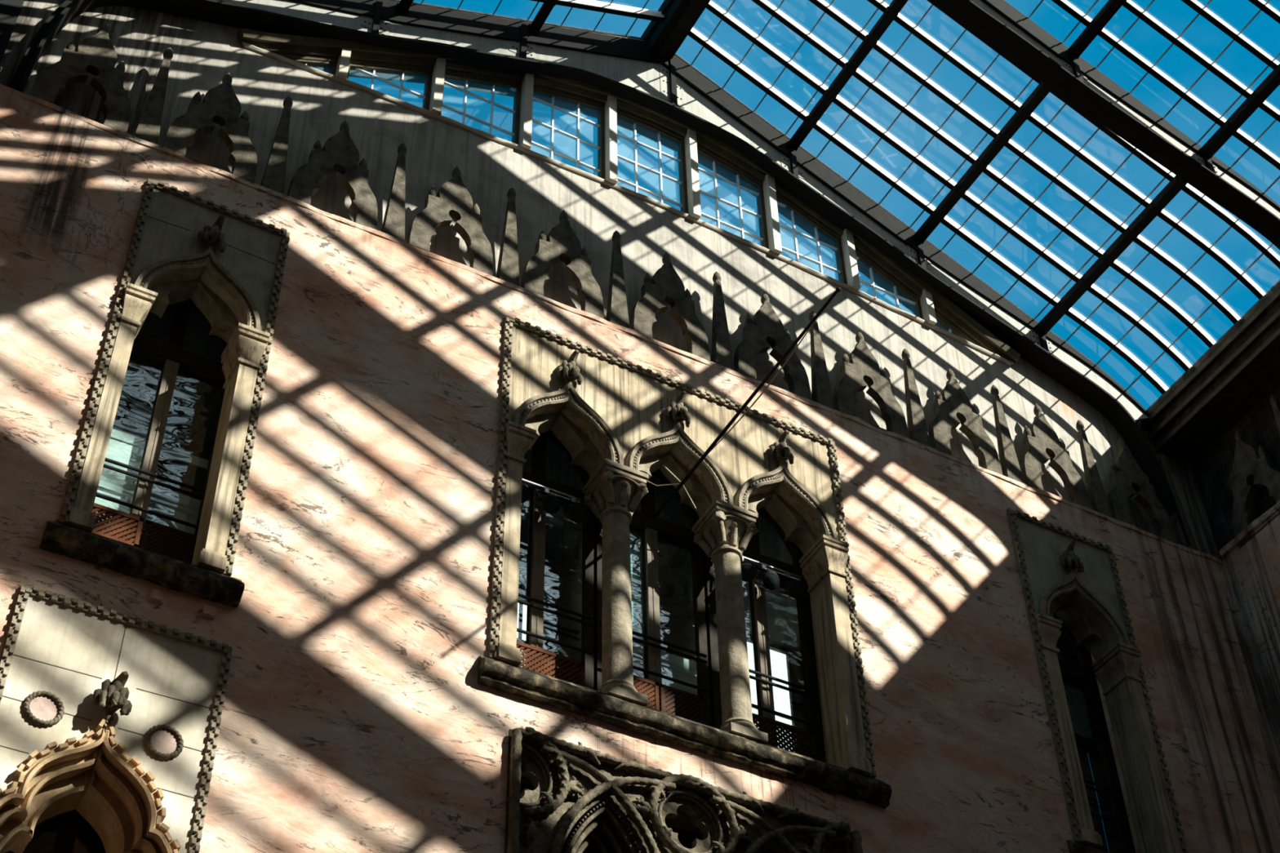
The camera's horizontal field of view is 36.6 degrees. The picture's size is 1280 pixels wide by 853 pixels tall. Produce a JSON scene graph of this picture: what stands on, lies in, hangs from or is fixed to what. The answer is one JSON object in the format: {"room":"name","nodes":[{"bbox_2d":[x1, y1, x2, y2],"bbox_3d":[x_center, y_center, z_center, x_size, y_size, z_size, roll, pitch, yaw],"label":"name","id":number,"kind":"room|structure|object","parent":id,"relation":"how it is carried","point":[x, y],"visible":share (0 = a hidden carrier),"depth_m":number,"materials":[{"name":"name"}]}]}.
{"room":"glass-roofed courtyard","nodes":[
{"label":"glass-roofed courtyard","id":0,"kind":"room"},
{"bbox_2d":[5,302,1121,852],"bbox_3d":[-1.082,5.255,13.062,15.520,14.070,2.640,20,-49,-21],"label":"window openings","id":1,"kind":"structure","parent":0,"point":[190,426],"depth_m":18.32,"materials":[{"name":"black glass"}]},
{"bbox_2d":[516,592,547,675],"bbox_3d":[-1.122,2.011,18.041,0.540,1.120,0.058,20,-49,-21],"label":"window","id":2,"kind":"structure","parent":1,"relation":"in","point":[522,609],"depth_m":18.25,"materials":[{"name":"black glass"}]},
{"bbox_2d":[746,635,802,754],"bbox_3d":[1.175,2.786,19.040,0.900,1.740,0.058,20,-49,-21],"label":"window","id":3,"kind":"structure","parent":1,"relation":"in","point":[782,659],"depth_m":19.42,"materials":[{"name":"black glass"}]},
{"bbox_2d":[0,0,1220,559],"bbox_3d":[-0.493,-2.430,18.706,15.120,4.780,0.200,20,-49,-21],"label":"wall","id":4,"kind":"structure","parent":0,"point":[204,52],"depth_m":17.86,"materials":[{"name":"grey paint"}]},
{"bbox_2d":[288,57,337,75],"bbox_3d":[-3.031,-3.295,17.545,0.551,0.336,0.080,20,-49,-21],"label":"window","id":5,"kind":"structure","parent":4,"relation":"in","point":[331,66],"depth_m":17.61,"materials":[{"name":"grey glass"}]},
{"bbox_2d":[335,48,351,79],"bbox_3d":[-2.740,-3.275,17.703,0.084,0.457,0.220,20,-49,-21],"label":"trim","id":6,"kind":"structure","parent":4,"relation":"attached to","point":[343,64],"depth_m":17.60,"materials":[{"name":"beige paint"}]},
{"bbox_2d":[346,62,432,110],"bbox_3d":[-2.351,-3.226,18.003,0.841,0.760,0.080,20,-49,-21],"label":"window","id":7,"kind":"structure","parent":4,"relation":"in","point":[369,70],"depth_m":18.06,"materials":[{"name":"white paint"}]},
{"bbox_2d":[428,57,445,115],"bbox_3d":[-1.932,-3.162,18.213,0.084,0.873,0.220,20,-49,-21],"label":"trim","id":8,"kind":"structure","parent":4,"relation":"attached to","point":[438,73],"depth_m":18.11,"materials":[{"name":"beige paint"}]},
{"bbox_2d":[440,72,521,144],"bbox_3d":[-1.543,-3.081,18.482,0.841,1.086,0.080,20,-49,-21],"label":"window","id":9,"kind":"structure","parent":4,"relation":"in","point":[451,77],"depth_m":18.57,"materials":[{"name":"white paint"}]},
{"bbox_2d":[519,73,533,149],"bbox_3d":[-1.124,-3.011,18.688,0.084,1.201,0.220,20,-49,-21],"label":"trim","id":10,"kind":"structure","parent":4,"relation":"attached to","point":[526,91],"depth_m":18.57,"materials":[{"name":"beige paint"}]},
{"bbox_2d":[529,87,604,179],"bbox_3d":[-0.734,-2.878,18.905,0.841,1.271,0.080,20,-49,-21],"label":"window","id":11,"kind":"structure","parent":4,"relation":"in","point":[553,97],"depth_m":19.07,"materials":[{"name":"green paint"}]},
{"bbox_2d":[604,94,617,184],"bbox_3d":[-0.315,-2.799,19.100,0.084,1.401,0.220,20,-49,-21],"label":"trim","id":12,"kind":"structure","parent":4,"relation":"attached to","point":[611,108],"depth_m":18.99,"materials":[{"name":"beige paint"}]},
{"bbox_2d":[242,41,1013,366],"bbox_3d":[0.153,-2.068,18.718,8.443,0.262,0.122,20,-49,-21],"label":"trim","id":13,"kind":"structure","parent":4,"relation":"attached to","point":[247,46],"depth_m":18.58,"materials":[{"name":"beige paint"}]},
{"bbox_2d":[236,27,1021,367],"bbox_3d":[0.139,-2.572,19.224,8.556,1.771,0.300,20,-49,-21],"label":"trim","id":14,"kind":"structure","parent":4,"relation":"attached to","point":[289,46],"depth_m":19.65,"materials":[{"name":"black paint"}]},
{"bbox_2d":[617,111,688,213],"bbox_3d":[0.078,-2.600,19.253,0.841,1.287,0.080,20,-49,-21],"label":"window","id":15,"kind":"structure","parent":4,"relation":"in","point":[635,123],"depth_m":19.43,"materials":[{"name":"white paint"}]},
{"bbox_2d":[684,128,701,218],"bbox_3d":[0.497,-2.501,19.430,0.084,1.406,0.220,20,-49,-21],"label":"trim","id":16,"kind":"structure","parent":4,"relation":"attached to","point":[691,144],"depth_m":19.32,"materials":[{"name":"beige paint"}]},
{"bbox_2d":[697,146,768,248],"bbox_3d":[0.890,-2.282,19.562,0.841,1.282,0.080,20,-49,-21],"label":"window","id":17,"kind":"structure","parent":4,"relation":"in","point":[716,162],"depth_m":19.73,"materials":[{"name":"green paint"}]},
{"bbox_2d":[763,173,782,254],"bbox_3d":[1.311,-2.119,19.676,0.084,1.229,0.220,20,-49,-21],"label":"trim","id":18,"kind":"structure","parent":4,"relation":"attached to","point":[769,186],"depth_m":19.57,"materials":[{"name":"beige paint"}]},
{"bbox_2d":[776,195,847,284],"bbox_3d":[1.704,-1.889,19.798,0.841,1.114,0.080,20,-49,-21],"label":"window","id":19,"kind":"structure","parent":4,"relation":"in","point":[794,212],"depth_m":19.93,"materials":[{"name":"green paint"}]},
{"bbox_2d":[840,228,860,289],"bbox_3d":[2.126,-1.675,19.860,0.084,0.916,0.220,20,-49,-21],"label":"trim","id":20,"kind":"structure","parent":4,"relation":"attached to","point":[847,240],"depth_m":19.77,"materials":[{"name":"beige paint"}]},
{"bbox_2d":[855,251,923,319],"bbox_3d":[2.519,-1.440,19.978,0.841,0.805,0.080,20,-49,-21],"label":"window","id":21,"kind":"structure","parent":4,"relation":"in","point":[906,296],"depth_m":20.05,"materials":[{"name":"glass"}]},
{"bbox_2d":[920,288,937,325],"bbox_3d":[2.942,-1.188,20.003,0.084,0.503,0.220,20,-49,-21],"label":"trim","id":22,"kind":"structure","parent":4,"relation":"attached to","point":[926,301],"depth_m":19.92,"materials":[{"name":"beige paint"}]},
{"bbox_2d":[935,313,973,343],"bbox_3d":[3.273,-0.972,20.092,0.701,0.393,0.080,20,-49,-21],"label":"window","id":23,"kind":"structure","parent":4,"relation":"in","point":[940,322],"depth_m":20.06,"materials":[{"name":"clear glass"}]},
{"bbox_2d":[0,84,1279,852],"bbox_3d":[-0.313,4.258,12.067,15.120,14.070,0.550,20,-49,-21],"label":"wall","id":24,"kind":"structure","parent":0,"point":[357,717],"depth_m":14.61,"materials":[{"name":"pink paint"}]},
{"bbox_2d":[0,0,24,71],"bbox_3d":[-5.350,-3.822,15.976,0.690,3.165,0.244,20,-49,-21],"label":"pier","id":25,"kind":"object","parent":24,"relation":"on","point":[10,10],"visible":1,"depth_m":15.46,"materials":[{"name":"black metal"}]},
{"bbox_2d":[53,808,80,852],"bbox_3d":[-3.445,3.032,11.124,1.280,3.000,0.060,20,-49,-21],"label":"window","id":26,"kind":"structure","parent":24,"relation":"in","point":[66,837],"depth_m":11.66,"materials":[{"name":"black glass"}]},
{"bbox_2d":[0,584,232,852],"bbox_3d":[-3.280,2.620,11.093,1.394,3.775,0.529,20,-49,-21],"label":"stone surround","id":27,"kind":"object","parent":24,"relation":"attached to","point":[113,717],"visible":1,"depth_m":11.76,"materials":[{"name":"stone"}]},
{"bbox_2d":[148,588,164,604],"bbox_3d":[-3.141,1.103,12.576,0.092,0.088,0.033,20,-49,-21],"label":"boss","id":28,"kind":"object","parent":24,"relation":"attached to","point":[156,596],"visible":1,"depth_m":12.56,"materials":[{"name":"beige stone"}]},
{"bbox_2d":[39,178,289,608],"bbox_3d":[-3.377,-0.257,14.056,1.331,3.826,0.658,20,-49,-21],"label":"stone surround","id":29,"kind":"object","parent":24,"relation":"attached to","point":[184,246],"visible":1,"depth_m":14.12,"materials":[{"name":"grey stone"}]},
{"bbox_2d":[93,298,226,555],"bbox_3d":[-3.532,-0.093,14.256,1.060,3.650,0.168,20,-49,-21],"label":"window","id":30,"kind":"structure","parent":29,"relation":"attached to","point":[128,474],"depth_m":13.97,"materials":[{"name":"brown wood"}]},
{"bbox_2d":[91,502,144,546],"bbox_3d":[-3.670,0.670,13.303,0.496,0.286,0.030,20,-49,-21],"label":"lattice screen","id":31,"kind":"object","parent":30,"relation":"attached to","point":[137,522],"visible":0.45,"depth_m":13.33,"materials":[{"name":"brown wood"}]},
{"bbox_2d":[93,438,144,537],"bbox_3d":[-3.773,0.569,13.533,0.420,1.300,0.010,20,-49,-21],"label":"window pane","id":32,"kind":"object","parent":30,"relation":"attached to","point":[113,484],"depth_m":13.78,"materials":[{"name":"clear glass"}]},
{"bbox_2d":[139,520,196,564],"bbox_3d":[-3.264,0.930,13.356,0.416,0.596,0.030,20,-49,-21],"label":"lattice screen","id":33,"kind":"object","parent":30,"relation":"attached to","point":[157,538],"visible":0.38,"depth_m":13.46,"materials":[{"name":"brown wood"}]},
{"bbox_2d":[139,485,200,555],"bbox_3d":[-3.331,0.698,13.746,0.410,0.600,0.010,20,-49,-21],"label":"window pane","id":34,"kind":"object","parent":30,"relation":"attached to","point":[163,501],"depth_m":13.85,"materials":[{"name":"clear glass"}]},
{"bbox_2d":[200,604,216,619],"bbox_3d":[-2.834,1.218,12.698,0.091,0.087,0.033,20,-49,-21],"label":"boss","id":35,"kind":"object","parent":24,"relation":"attached to","point":[209,612],"visible":1,"depth_m":12.68,"materials":[{"name":"beige stone"}]},
{"bbox_2d":[0,84,1222,564],"bbox_3d":[-0.342,-0.866,16.860,13.913,0.102,0.199,20,-49,-21],"label":"trim","id":36,"kind":"structure","parent":24,"relation":"attached to","point":[432,254],"depth_m":16.64,"materials":[{"name":"pink paint"}]},
{"bbox_2d":[30,22,130,133],"bbox_3d":[-4.437,-2.887,15.666,0.770,1.360,0.085,20,-49,-21],"label":"merlon","id":37,"kind":"object","parent":36,"relation":"on","point":[95,55],"visible":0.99,"depth_m":15.55,"materials":[{"name":"stone"}]},
{"bbox_2d":[133,47,173,144],"bbox_3d":[-3.963,-2.710,15.868,0.196,1.375,0.100,20,-49,-21],"label":"pinnacle","id":38,"kind":"object","parent":36,"relation":"on","point":[148,129],"visible":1,"depth_m":15.70,"materials":[{"name":"stone"}]},
{"bbox_2d":[161,72,257,182],"bbox_3d":[-3.499,-2.539,16.043,0.770,1.360,0.085,20,-49,-21],"label":"merlon","id":39,"kind":"object","parent":36,"relation":"on","point":[220,105],"visible":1,"depth_m":15.93,"materials":[{"name":"stone"}]},
{"bbox_2d":[260,96,293,194],"bbox_3d":[-3.024,-2.362,16.244,0.196,1.375,0.100,20,-49,-21],"label":"pinnacle","id":40,"kind":"object","parent":36,"relation":"on","point":[273,178],"visible":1,"depth_m":16.08,"materials":[{"name":"stone"}]},
{"bbox_2d":[287,120,377,230],"bbox_3d":[-2.560,-2.190,16.419,0.770,1.360,0.085,20,-49,-21],"label":"merlon","id":41,"kind":"object","parent":36,"relation":"on","point":[339,153],"visible":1,"depth_m":16.30,"materials":[{"name":"stone"}]},
{"bbox_2d":[381,142,407,240],"bbox_3d":[-2.086,-2.013,16.621,0.196,1.375,0.100,20,-49,-21],"label":"pinnacle","id":42,"kind":"object","parent":36,"relation":"on","point":[393,223],"visible":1,"depth_m":16.46,"materials":[{"name":"stone"}]},
{"bbox_2d":[406,165,493,275],"bbox_3d":[-1.622,-1.842,16.795,0.770,1.360,0.085,20,-49,-21],"label":"merlon","id":43,"kind":"object","parent":36,"relation":"on","point":[453,199],"visible":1,"depth_m":16.68,"materials":[{"name":"stone"}]},
{"bbox_2d":[496,187,519,286],"bbox_3d":[-1.147,-1.665,16.997,0.196,1.375,0.100,20,-49,-21],"label":"pinnacle","id":44,"kind":"object","parent":36,"relation":"on","point":[508,268],"visible":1,"depth_m":16.84,"materials":[{"name":"stone"}]},
{"bbox_2d":[520,209,604,319],"bbox_3d":[-0.683,-1.493,17.172,0.770,1.360,0.085,20,-49,-21],"label":"merlon","id":45,"kind":"object","parent":36,"relation":"on","point":[562,244],"visible":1,"depth_m":17.06,"materials":[{"name":"stone"}]},
{"bbox_2d":[605,230,629,328],"bbox_3d":[-0.209,-1.317,17.373,0.196,1.375,0.100,20,-49,-21],"label":"pinnacle","id":46,"kind":"object","parent":36,"relation":"on","point":[617,308],"visible":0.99,"depth_m":17.21,"materials":[{"name":"stone"}]},
{"bbox_2d":[629,251,710,360],"bbox_3d":[0.255,-1.145,17.548,0.770,1.360,0.085,20,-49,-21],"label":"merlon","id":47,"kind":"object","parent":36,"relation":"on","point":[665,286],"visible":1,"depth_m":17.43,"materials":[{"name":"stone"}]},
{"bbox_2d":[711,271,734,370],"bbox_3d":[0.730,-0.968,17.750,0.196,1.375,0.100,20,-49,-21],"label":"pinnacle","id":48,"kind":"object","parent":36,"relation":"on","point":[721,352],"visible":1,"depth_m":17.59,"materials":[{"name":"stone"}]},
{"bbox_2d":[733,291,812,400],"bbox_3d":[1.194,-0.797,17.925,0.770,1.360,0.085,20,-49,-21],"label":"merlon","id":49,"kind":"object","parent":36,"relation":"on","point":[765,329],"visible":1,"depth_m":17.80,"materials":[{"name":"stone"}]},
{"bbox_2d":[808,311,835,408],"bbox_3d":[1.668,-0.620,18.126,0.196,1.375,0.100,20,-49,-21],"label":"pinnacle","id":50,"kind":"object","parent":36,"relation":"on","point":[821,391],"visible":0.71,"depth_m":17.96,"materials":[{"name":"stone"}]},
{"bbox_2d":[833,330,909,439],"bbox_3d":[2.132,-0.448,18.301,0.770,1.360,0.085,20,-49,-21],"label":"merlon","id":51,"kind":"object","parent":36,"relation":"on","point":[860,370],"visible":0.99,"depth_m":18.19,"materials":[{"name":"stone"}]},
{"bbox_2d":[901,348,932,447],"bbox_3d":[2.607,-0.271,18.503,0.196,1.375,0.100,20,-49,-21],"label":"pinnacle","id":52,"kind":"object","parent":36,"relation":"on","point":[917,430],"visible":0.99,"depth_m":18.35,"materials":[{"name":"stone"}]},
{"bbox_2d":[928,367,1003,476],"bbox_3d":[3.071,-0.100,18.677,0.770,1.360,0.085,20,-49,-21],"label":"merlon","id":53,"kind":"object","parent":36,"relation":"on","point":[952,406],"visible":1,"depth_m":18.56,"materials":[{"name":"stone"}]},
{"bbox_2d":[990,384,1024,483],"bbox_3d":[3.545,0.077,18.879,0.196,1.375,0.100,20,-49,-21],"label":"pinnacle","id":54,"kind":"object","parent":36,"relation":"on","point":[1008,460],"visible":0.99,"depth_m":18.73,"materials":[{"name":"stone"}]},
{"bbox_2d":[1019,403,1092,509],"bbox_3d":[4.009,0.249,19.054,0.770,1.360,0.085,20,-49,-21],"label":"merlon","id":55,"kind":"object","parent":36,"relation":"on","point":[1041,442],"visible":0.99,"depth_m":18.94,"materials":[{"name":"stone"}]},
{"bbox_2d":[1075,419,1113,518],"bbox_3d":[4.484,0.425,19.256,0.196,1.375,0.100,20,-49,-21],"label":"pinnacle","id":56,"kind":"object","parent":36,"relation":"on","point":[1099,501],"visible":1,"depth_m":19.12,"materials":[{"name":"stone"}]},
{"bbox_2d":[1106,437,1178,543],"bbox_3d":[4.948,0.597,19.430,0.770,1.360,0.085,20,-49,-21],"label":"merlon","id":57,"kind":"object","parent":36,"relation":"on","point":[1127,478],"visible":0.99,"depth_m":19.32,"materials":[{"name":"stone"}]},
{"bbox_2d":[1158,453,1198,551],"bbox_3d":[5.422,0.774,19.632,0.196,1.375,0.100,20,-49,-21],"label":"pinnacle","id":58,"kind":"object","parent":36,"relation":"on","point":[1162,459],"visible":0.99,"depth_m":19.45,"materials":[{"name":"stone"}]},
{"bbox_2d":[504,727,862,852],"bbox_3d":[0.341,3.989,12.534,2.863,3.988,0.352,20,-49,-21],"label":"panel","id":59,"kind":"object","parent":24,"relation":"attached to","point":[629,802],"visible":1,"depth_m":13.41,"materials":[{"name":"stone"}]},
{"bbox_2d":[478,315,892,808],"bbox_3d":[0.249,1.090,15.509,3.410,3.831,0.659,20,-49,-21],"label":"stone surround","id":60,"kind":"object","parent":24,"relation":"attached to","point":[620,421],"visible":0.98,"depth_m":15.73,"materials":[{"name":"beige stone"}]},
{"bbox_2d":[522,478,581,502],"bbox_3d":[-0.772,0.497,15.571,0.650,0.036,0.034,20,-49,-21],"label":"pipe","id":61,"kind":"object","parent":60,"relation":"attached to","point":[524,481],"visible":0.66,"depth_m":15.58,"materials":[{"name":"metal"}]},
{"bbox_2d":[521,484,529,502],"bbox_3d":[-0.965,0.510,15.343,0.184,0.294,0.232,20,-49,-21],"label":"spotlight","id":62,"kind":"object","parent":61,"relation":"attached to","point":[525,491],"visible":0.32,"depth_m":15.24,"materials":[{"name":"black metal"}]},
{"bbox_2d":[535,488,560,514],"bbox_3d":[-0.737,0.595,15.435,0.184,0.295,0.232,20,-49,-21],"label":"spotlight","id":63,"kind":"object","parent":61,"relation":"attached to","point":[549,504],"visible":1,"depth_m":15.34,"materials":[{"name":"black metal"}]},
{"bbox_2d":[562,497,588,524],"bbox_3d":[-0.526,0.673,15.519,0.184,0.295,0.232,20,-49,-21],"label":"spotlight","id":64,"kind":"object","parent":61,"relation":"attached to","point":[575,513],"visible":1,"depth_m":15.43,"materials":[{"name":"black metal"}]},
{"bbox_2d":[516,430,597,690],"bbox_3d":[-0.804,0.910,15.340,1.060,3.650,0.143,20,-49,-21],"label":"window","id":65,"kind":"structure","parent":60,"relation":"attached to","point":[535,584],"depth_m":15.25,"materials":[{"name":"brown wood"}]},
{"bbox_2d":[515,640,585,687],"bbox_3d":[-0.764,1.816,14.401,0.796,0.416,0.030,20,-49,-21],"label":"lattice screen","id":66,"kind":"object","parent":65,"relation":"attached to","point":[529,650],"visible":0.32,"depth_m":14.50,"materials":[{"name":"brown wood"}]},
{"bbox_2d":[593,469,715,728],"bbox_3d":[0.094,1.253,15.710,1.060,3.650,0.168,20,-49,-21],"label":"window","id":67,"kind":"structure","parent":60,"relation":"attached to","point":[650,662],"depth_m":15.54,"materials":[{"name":"brown wood"}]},
{"bbox_2d":[629,529,644,639],"bbox_3d":[-0.164,1.203,15.689,0.420,1.200,0.010,20,-49,-21],"label":"window pane","id":68,"kind":"object","parent":67,"relation":"attached to","point":[637,543],"depth_m":15.74,"materials":[{"name":"clear glass"}]},
{"bbox_2d":[633,675,659,710],"bbox_3d":[-0.026,2.132,14.655,0.396,0.596,0.030,20,-49,-21],"label":"lattice screen","id":69,"kind":"object","parent":67,"relation":"attached to","point":[651,689],"visible":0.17,"depth_m":14.82,"materials":[{"name":"brown wood"}]},
{"bbox_2d":[632,641,697,721],"bbox_3d":[0.075,2.104,14.970,0.920,1.000,0.010,20,-49,-21],"label":"window pane","id":70,"kind":"object","parent":67,"relation":"attached to","point":[673,666],"depth_m":15.27,"materials":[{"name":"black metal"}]},
{"bbox_2d":[658,684,705,724],"bbox_3d":[0.325,2.262,14.795,0.396,0.596,0.030,20,-49,-21],"label":"lattice screen","id":71,"kind":"object","parent":67,"relation":"attached to","point":[677,696],"visible":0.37,"depth_m":14.90,"materials":[{"name":"brown wood"}]},
{"bbox_2d":[646,286,840,517],"bbox_3d":[0.771,-0.226,15.337,0.565,0.369,2.930,20,-49,-21],"label":"flagpole","id":72,"kind":"object","parent":67,"relation":"attached to","point":[809,326],"visible":0.99,"depth_m":15.26,"materials":[{"name":"black metal"}]},
{"bbox_2d":[702,506,826,762],"bbox_3d":[1.004,1.581,16.065,1.060,3.650,0.143,20,-49,-21],"label":"window","id":73,"kind":"structure","parent":60,"relation":"attached to","point":[763,677],"depth_m":15.88,"materials":[{"name":"brown wood"}]},
{"bbox_2d":[751,712,817,759],"bbox_3d":[1.045,2.530,15.084,0.796,0.596,0.030,20,-49,-21],"label":"lattice screen","id":74,"kind":"object","parent":73,"relation":"attached to","point":[780,726],"visible":0.28,"depth_m":15.24,"materials":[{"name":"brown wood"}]},
{"bbox_2d":[742,555,801,580],"bbox_3d":[1.082,1.186,16.314,0.645,0.036,0.034,20,-49,-21],"label":"pipe","id":75,"kind":"object","parent":60,"relation":"attached to","point":[746,559],"visible":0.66,"depth_m":16.31,"materials":[{"name":"metal"}]},
{"bbox_2d":[740,557,755,582],"bbox_3d":[0.860,1.188,16.075,0.184,0.294,0.232,20,-49,-21],"label":"spotlight","id":76,"kind":"object","parent":75,"relation":"attached to","point":[748,571],"visible":0.66,"depth_m":15.97,"materials":[{"name":"black metal"}]},
{"bbox_2d":[754,564,779,590],"bbox_3d":[1.053,1.260,16.153,0.184,0.295,0.232,20,-49,-21],"label":"spotlight","id":77,"kind":"object","parent":75,"relation":"attached to","point":[768,580],"visible":0.98,"depth_m":16.06,"materials":[{"name":"black metal"}]},
{"bbox_2d":[777,573,804,599],"bbox_3d":[1.264,1.338,16.237,0.184,0.295,0.232,20,-49,-21],"label":"spotlight","id":78,"kind":"object","parent":75,"relation":"attached to","point":[793,588],"visible":0.98,"depth_m":16.15,"materials":[{"name":"black metal"}]},
{"bbox_2d":[1006,508,1188,852],"bbox_3d":[3.895,2.445,16.973,1.365,3.831,0.656,20,-49,-21],"label":"stone surround","id":79,"kind":"object","parent":24,"relation":"attached to","point":[1073,577],"visible":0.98,"depth_m":17.17,"materials":[{"name":"grey stone"}]},
{"bbox_2d":[1053,613,1135,852],"bbox_3d":[3.748,2.610,17.176,1.060,3.650,0.168,20,-49,-21],"label":"window","id":80,"kind":"structure","parent":79,"relation":"attached to","point":[1084,676],"depth_m":17.42,"materials":[{"name":"brown wood"}]},
{"bbox_2d":[1063,685,1093,739],"bbox_3d":[3.882,2.557,17.461,0.400,0.520,0.010,20,-49,-21],"label":"window pane","id":81,"kind":"object","parent":80,"relation":"attached to","point":[1080,722],"depth_m":17.51,"materials":[{"name":"glass"}]},
{"bbox_2d":[392,0,1279,408],"bbox_3d":[3.923,-7.870,14.693,11.782,2.900,16.207,20,-49,-21],"label":"glass roof","id":82,"kind":"structure","parent":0,"point":[592,5],"depth_m":19.73,"materials":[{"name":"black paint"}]},
{"bbox_2d":[395,0,413,13],"bbox_3d":[1.485,-8.870,13.598,0.120,0.140,16.010,20,-49,-21],"label":"roof beam","id":83,"kind":"structure","parent":82,"relation":"attached to","point":[403,6],"depth_m":18.36,"materials":[{"name":"black metal"}]},
{"bbox_2d":[527,0,557,33],"bbox_3d":[2.686,-8.866,14.523,0.120,0.140,16.010,20,-49,-21],"label":"beam","id":84,"kind":"structure","parent":82,"relation":"attached to","point":[535,27],"depth_m":19.21,"materials":[{"name":"black metal"}]},
{"bbox_2d":[8,0,1191,546],"bbox_3d":[0.217,-2.340,18.813,11.860,4.722,0.228,20,-49,-21],"label":"beam","id":85,"kind":"structure","parent":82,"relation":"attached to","point":[625,68],"depth_m":19.85,"materials":[{"name":"grey paint"}]},
{"bbox_2d":[640,0,710,61],"bbox_3d":[3.967,-8.868,15.508,0.320,0.460,16.000,20,-49,-21],"label":"ridge beam","id":86,"kind":"structure","parent":82,"relation":"attached to","point":[664,38],"depth_m":20.05,"materials":[{"name":"black metal"}]},
{"bbox_2d":[786,0,908,151],"bbox_3d":[5.354,-7.843,15.561,0.120,0.140,16.010,20,-49,-21],"label":"beam","id":87,"kind":"structure","parent":82,"relation":"attached to","point":[892,11],"depth_m":19.71,"materials":[{"name":"black metal"}]},
{"bbox_2d":[911,0,1127,244],"bbox_3d":[6.690,-6.863,15.612,0.120,0.140,16.010,20,-49,-21],"label":"beam","id":88,"kind":"structure","parent":82,"relation":"attached to","point":[1111,7],"depth_m":19.44,"materials":[{"name":"black metal"}]},
{"bbox_2d":[929,0,1279,249],"bbox_3d":[1.483,-3.980,17.177,11.860,4.722,0.228,20,-49,-21],"label":"roof beam","id":89,"kind":"structure","parent":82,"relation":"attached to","point":[997,22],"depth_m":18.60,"materials":[{"name":"black metal"}]},
{"bbox_2d":[1035,62,1279,334],"bbox_3d":[8.000,-5.903,15.663,0.120,0.140,16.010,20,-49,-21],"label":"beam","id":90,"kind":"structure","parent":82,"relation":"attached to","point":[1272,82],"depth_m":19.34,"materials":[{"name":"black metal"}]},
{"bbox_2d":[1192,384,1279,560],"bbox_3d":[9.913,-3.997,15.154,0.340,1.519,16.115,20,-49,-21],"label":"wall","id":91,"kind":"structure","parent":0,"point":[1212,471],"depth_m":19.94,"materials":[{"name":"paint"}]},
{"bbox_2d":[1139,280,1279,465],"bbox_3d":[9.624,-4.744,15.763,1.015,0.490,16.019,20,-49,-21],"label":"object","id":92,"kind":"object","parent":91,"relation":"on","point":[1242,369],"visible":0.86,"depth_m":19.94,"materials":[{"name":"metal"}]},
{"bbox_2d":[1221,509,1279,751],"bbox_3d":[10.000,1.483,9.552,0.600,14.150,15.899,20,-49,-21],"label":"wall","id":93,"kind":"structure","parent":0,"point":[1252,571],"depth_m":18.59,"materials":[{"name":"pink paint"}]},
{"bbox_2d":[1218,498,1279,557],"bbox_3d":[6.938,-0.086,17.962,0.223,0.120,4.460,20,-49,-21],"label":"trim","id":94,"kind":"structure","parent":93,"relation":"attached to","point":[1256,523],"depth_m":19.02,"materials":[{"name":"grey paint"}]},
{"bbox_2d":[1230,428,1279,549],"bbox_3d":[6.132,0.507,19.367,0.085,1.360,0.770,20,-49,-21],"label":"merlon","id":95,"kind":"object","parent":93,"relation":"on","point":[1250,463],"visible":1,"depth_m":19.31,"materials":[{"name":"stone"}]},
{"bbox_2d":[1270,394,1279,435],"bbox_3d":[6.395,0.172,19.044,0.100,1.375,0.196,20,-49,-21],"label":"pinnacle","id":96,"kind":"object","parent":93,"relation":"on","point":[1274,402],"visible":1,"depth_m":19.36,"materials":[{"name":"stone"}]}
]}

